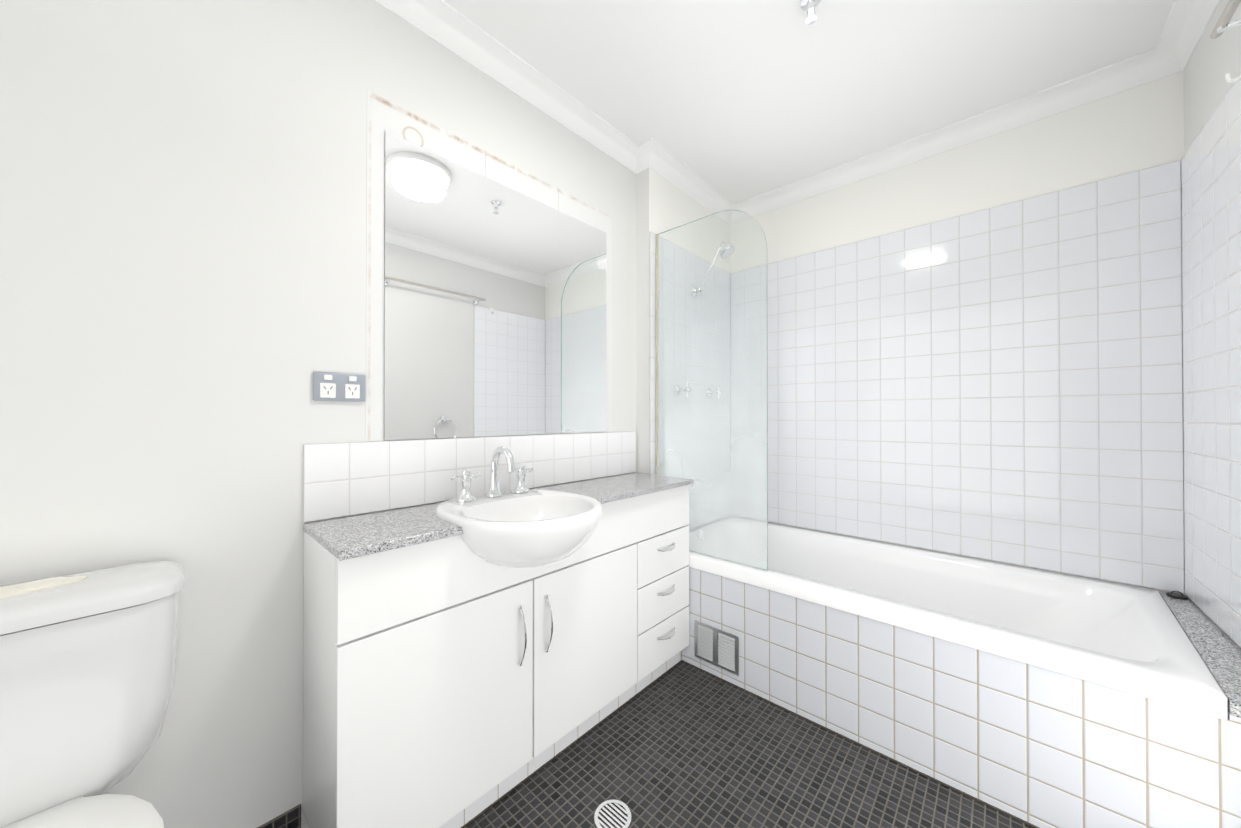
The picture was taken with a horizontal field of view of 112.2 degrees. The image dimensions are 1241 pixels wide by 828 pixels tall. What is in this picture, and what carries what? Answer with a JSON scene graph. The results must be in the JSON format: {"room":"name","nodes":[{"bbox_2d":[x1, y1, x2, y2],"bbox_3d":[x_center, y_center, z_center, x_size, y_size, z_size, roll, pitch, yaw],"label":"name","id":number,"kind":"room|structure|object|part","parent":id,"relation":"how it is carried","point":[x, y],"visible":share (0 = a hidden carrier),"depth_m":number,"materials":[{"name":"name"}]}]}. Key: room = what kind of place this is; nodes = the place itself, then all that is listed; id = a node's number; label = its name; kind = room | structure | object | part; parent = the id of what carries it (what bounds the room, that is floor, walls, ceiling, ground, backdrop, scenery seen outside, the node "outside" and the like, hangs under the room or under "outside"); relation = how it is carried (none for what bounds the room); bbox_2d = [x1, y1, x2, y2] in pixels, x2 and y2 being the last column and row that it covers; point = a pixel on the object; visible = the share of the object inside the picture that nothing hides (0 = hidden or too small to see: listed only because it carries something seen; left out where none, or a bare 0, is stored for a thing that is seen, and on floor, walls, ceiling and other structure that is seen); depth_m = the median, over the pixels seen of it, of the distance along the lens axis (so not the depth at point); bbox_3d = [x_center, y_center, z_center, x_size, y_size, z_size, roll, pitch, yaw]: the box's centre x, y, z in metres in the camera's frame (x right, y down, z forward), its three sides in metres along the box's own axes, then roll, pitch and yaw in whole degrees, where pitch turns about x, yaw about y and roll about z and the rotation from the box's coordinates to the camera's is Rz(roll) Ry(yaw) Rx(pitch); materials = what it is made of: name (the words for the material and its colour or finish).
{"room":"bathroom","nodes":[
{"label":"bathroom","id":0,"kind":"room"},
{"bbox_2d":[0,0,635,827],"bbox_3d":[-0.736,-0.082,1.215,0.100,2.340,4.100,0,0,42],"label":"wall","id":1,"kind":"structure","parent":0,"point":[182,242],"depth_m":0.93,"materials":[{"name":"white paint"}]},
{"bbox_2d":[257,804,300,827],"bbox_3d":[-1.409,1.032,0.392,0.007,0.102,1.787,0,0,42],"label":"baseboard","id":2,"kind":"structure","parent":1,"relation":"attached to","point":[290,818],"depth_m":1.03,"materials":[{"name":"tile"}]},
{"bbox_2d":[313,371,364,401],"bbox_3d":[-0.749,-0.072,1.115,0.012,0.075,0.118,0,0,42],"label":"electrical outlet","id":3,"kind":"object","parent":1,"relation":"attached to","point":[329,386],"visible":1,"depth_m":1.11,"materials":[{"name":"grey plastic"}]},
{"bbox_2d":[303,431,635,521],"bbox_3d":[-0.366,0.179,1.538,0.008,0.198,1.300,0,0,42],"label":"tile backsplash","id":4,"kind":"structure","parent":1,"relation":"attached to","point":[346,479],"depth_m":1.30,"materials":[{"name":"white tile"}]},
{"bbox_2d":[366,89,611,440],"bbox_3d":[-0.377,-0.416,1.536,0.001,0.988,0.995,0,0,42],"label":"frame","id":5,"kind":"structure","parent":1,"relation":"attached to","point":[383,114],"depth_m":1.23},
{"bbox_2d":[384,130,605,439],"bbox_3d":[-0.372,-0.369,1.536,0.004,0.892,0.909,0,0,42],"label":"mirror","id":6,"kind":"object","parent":5,"relation":"attached to","point":[494,308],"visible":1,"depth_m":1.43,"materials":[{"name":"mirror"}]},
{"bbox_2d":[375,0,1219,223],"bbox_3d":[-0.043,-1.220,0.589,1.786,0.079,3.908,0,0,42],"label":"crown molding","id":7,"kind":"structure","parent":1,"relation":"attached to","point":[449,27],"depth_m":1.64,"materials":[{"name":"white paint"}]},
{"bbox_2d":[636,168,727,528],"bbox_3d":[0.376,-0.075,2.299,0.080,2.340,0.800,0,0,42],"label":"wall","id":8,"kind":"structure","parent":0,"point":[642,321],"depth_m":2.01,"materials":[{"name":"white paint"}]},
{"bbox_2d":[649,168,729,271],"bbox_3d":[0.406,-1.055,2.278,0.001,0.380,0.799,0,0,42],"label":"wall","id":9,"kind":"structure","parent":8,"relation":"attached to","point":[671,206],"depth_m":2.20,"materials":[{"name":"white paint"}]},
{"bbox_2d":[649,231,730,529],"bbox_3d":[0.406,-0.124,2.267,0.008,1.482,0.792,0,0,42],"label":"wall tiles","id":10,"kind":"structure","parent":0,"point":[713,318],"depth_m":2.23,"materials":[{"name":"white tile"}]},
{"bbox_2d":[674,382,722,510],"bbox_3d":[0.452,0.166,2.194,0.154,0.657,0.399,0,0,42],"label":"tap","id":11,"kind":"object","parent":10,"relation":"attached to","point":[708,395],"depth_m":2.17,"materials":[{"name":"silver metal"}]},
{"bbox_2d":[690,241,734,296],"bbox_3d":[0.481,-0.756,2.168,0.241,0.250,0.082,0,0,42],"label":"shower","id":12,"kind":"object","parent":10,"relation":"attached to","point":[726,252],"depth_m":2.14,"materials":[{"name":"silver metal"}]},
{"bbox_2d":[464,661,1032,827],"bbox_3d":[-0.043,1.134,0.575,1.978,0.100,4.100,0,0,42],"label":"floor","id":13,"kind":"structure","parent":0,"point":[681,744],"depth_m":1.25,"materials":[{"name":"tile"}]},
{"bbox_2d":[0,561,184,827],"bbox_3d":[-0.841,0.685,0.521,0.678,0.796,0.418,0,0,42],"label":"toilet","id":14,"kind":"object","parent":13,"relation":"on","point":[87,668],"visible":1,"depth_m":0.69,"materials":[{"name":"white ceramic"}]},
{"bbox_3d":[-0.795,0.659,0.479,0.552,0.044,0.372,0,0,42],"label":"seat","id":15,"kind":"part","parent":14,"relation":"part of","materials":[{"name":"white plastic"}]},
{"bbox_3d":[-1.017,0.315,0.684,0.203,0.040,0.418,0,0,42],"label":"lid","id":16,"kind":"part","parent":14,"relation":"part of","materials":[{"name":"white ceramic"}]},
{"bbox_2d":[303,482,693,827],"bbox_3d":[-0.240,0.694,1.426,0.338,0.789,1.303,0,0,42],"label":"bathroom vanity","id":17,"kind":"object","parent":13,"relation":"on","point":[468,657],"depth_m":1.06,"materials":[{"name":"white laminate"}]},
{"bbox_3d":[-0.423,0.739,1.036,0.018,0.516,0.482,0,0,42],"label":"door","id":18,"kind":"part","parent":17,"relation":"part of","materials":[{"name":"white laminate"}]},
{"bbox_2d":[303,472,693,553],"bbox_3d":[-0.245,0.290,1.430,0.328,0.020,1.306,0,0,42],"label":"countertop","id":19,"kind":"structure","parent":17,"relation":"on","point":[344,535],"depth_m":1.20,"materials":[{"name":"grey stone"}]},
{"bbox_2d":[434,489,602,567],"bbox_3d":[-0.287,0.304,1.227,0.475,0.232,0.440,0,0,42],"label":"basin","id":20,"kind":"object","parent":19,"relation":"in","point":[496,528],"depth_m":1.08,"materials":[{"name":"white ceramic"}]},
{"bbox_3d":[-0.101,0.741,1.388,0.018,0.516,0.464,0,0,42],"label":"door","id":21,"kind":"part","parent":17,"relation":"part of","materials":[{"name":"white plastic"}]},
{"bbox_3d":[0.176,0.570,1.692,0.018,0.169,0.347,0,0,42],"label":"drawer","id":22,"kind":"part","parent":17,"relation":"part of","materials":[{"name":"white plastic"}]},
{"bbox_3d":[0.176,0.743,1.691,0.018,0.168,0.347,0,0,42],"label":"drawer","id":23,"kind":"part","parent":17,"relation":"part of","materials":[{"name":"white plastic"}]},
{"bbox_3d":[0.176,0.917,1.690,0.018,0.168,0.347,0,0,42],"label":"drawer","id":24,"kind":"part","parent":17,"relation":"part of","materials":[{"name":"white plastic"}]},
{"bbox_2d":[594,800,630,827],"bbox_3d":[-0.021,1.086,1.124,0.100,0.003,0.100,0,0,42],"label":"floor drain","id":25,"kind":"object","parent":13,"relation":"on","point":[612,813],"visible":1,"depth_m":1.13,"materials":[{"name":"silver metal"}]},
{"bbox_2d":[681,516,1240,827],"bbox_3d":[1.029,0.845,1.690,1.694,0.491,0.806,0,0,42],"label":"bathtub","id":26,"kind":"object","parent":13,"relation":"on","point":[1035,697],"visible":0.92,"depth_m":1.25,"materials":[{"name":"tile"}]},
{"bbox_2d":[655,210,767,570],"bbox_3d":[0.372,-0.125,1.823,0.553,1.476,0.018,0,0,42],"label":"screen","id":27,"kind":"object","parent":26,"relation":"on","point":[657,419],"visible":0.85,"depth_m":1.78,"materials":[{"name":"clear glass"}]},
{"bbox_2d":[695,620,738,675],"bbox_3d":[0.394,0.966,1.729,0.204,0.155,0.008,0,0,42],"label":"vent","id":28,"kind":"object","parent":26,"relation":"attached to","point":[716,646],"depth_m":1.72,"materials":[{"name":"silver metal"}]},
{"bbox_2d":[444,0,1175,203],"bbox_3d":[-0.043,-1.306,0.590,1.978,0.100,4.100,0,0,42],"label":"ceiling","id":29,"kind":"structure","parent":0,"point":[736,101],"depth_m":1.48,"materials":[{"name":"white paint"}]},
{"bbox_2d":[800,0,820,24],"bbox_3d":[0.576,-1.221,1.261,0.060,0.060,0.059,0,0,42],"label":"sprinkler","id":30,"kind":"object","parent":29,"relation":"attached to","point":[809,6],"visible":1,"depth_m":1.26,"materials":[{"name":"silver metal"}]},
{"bbox_2d":[730,71,1187,596],"bbox_3d":[1.306,-0.077,2.059,1.978,2.340,0.100,0,0,42],"label":"wall","id":31,"kind":"structure","parent":0,"point":[1140,127],"depth_m":1.76,"materials":[{"name":"white paint"}]},
{"bbox_2d":[731,160,1184,593],"bbox_3d":[1.299,-0.126,1.992,1.682,1.482,0.008,0,0,42],"label":"wall tiles","id":32,"kind":"structure","parent":31,"relation":"attached to","point":[1002,383],"depth_m":1.75,"materials":[{"name":"white tile"}]},
{"bbox_2d":[1183,0,1240,647],"bbox_3d":[0.651,-0.090,-0.051,0.100,2.340,4.100,0,0,42],"label":"wall","id":33,"kind":"structure","parent":0,"point":[1211,64],"depth_m":1.25,"materials":[{"name":"white paint"}]},
{"bbox_2d":[1181,80,1240,646],"bbox_3d":[1.687,-0.131,1.164,0.008,1.482,0.692,0,0,42],"label":"wall tiles","id":34,"kind":"structure","parent":33,"relation":"attached to","point":[1211,226],"depth_m":1.21,"materials":[{"name":"white tile"}]},
{"bbox_2d":[1210,0,1240,38],"bbox_3d":[1.210,-0.905,0.708,0.088,0.044,0.737,0,0,42],"label":"towel rail","id":35,"kind":"object","parent":33,"relation":"attached to","point":[1223,24],"visible":1,"depth_m":0.96,"materials":[{"name":"silver metal"}]},
{"bbox_2d":[1225,73,1240,82],"bbox_3d":[1.536,-0.855,1.038,0.037,0.054,0.032,0,0,42],"label":"hook","id":36,"kind":"object","parent":33,"relation":"attached to","point":[1229,78],"visible":1,"depth_m":1.04,"materials":[{"name":"white plastic"}]}
]}

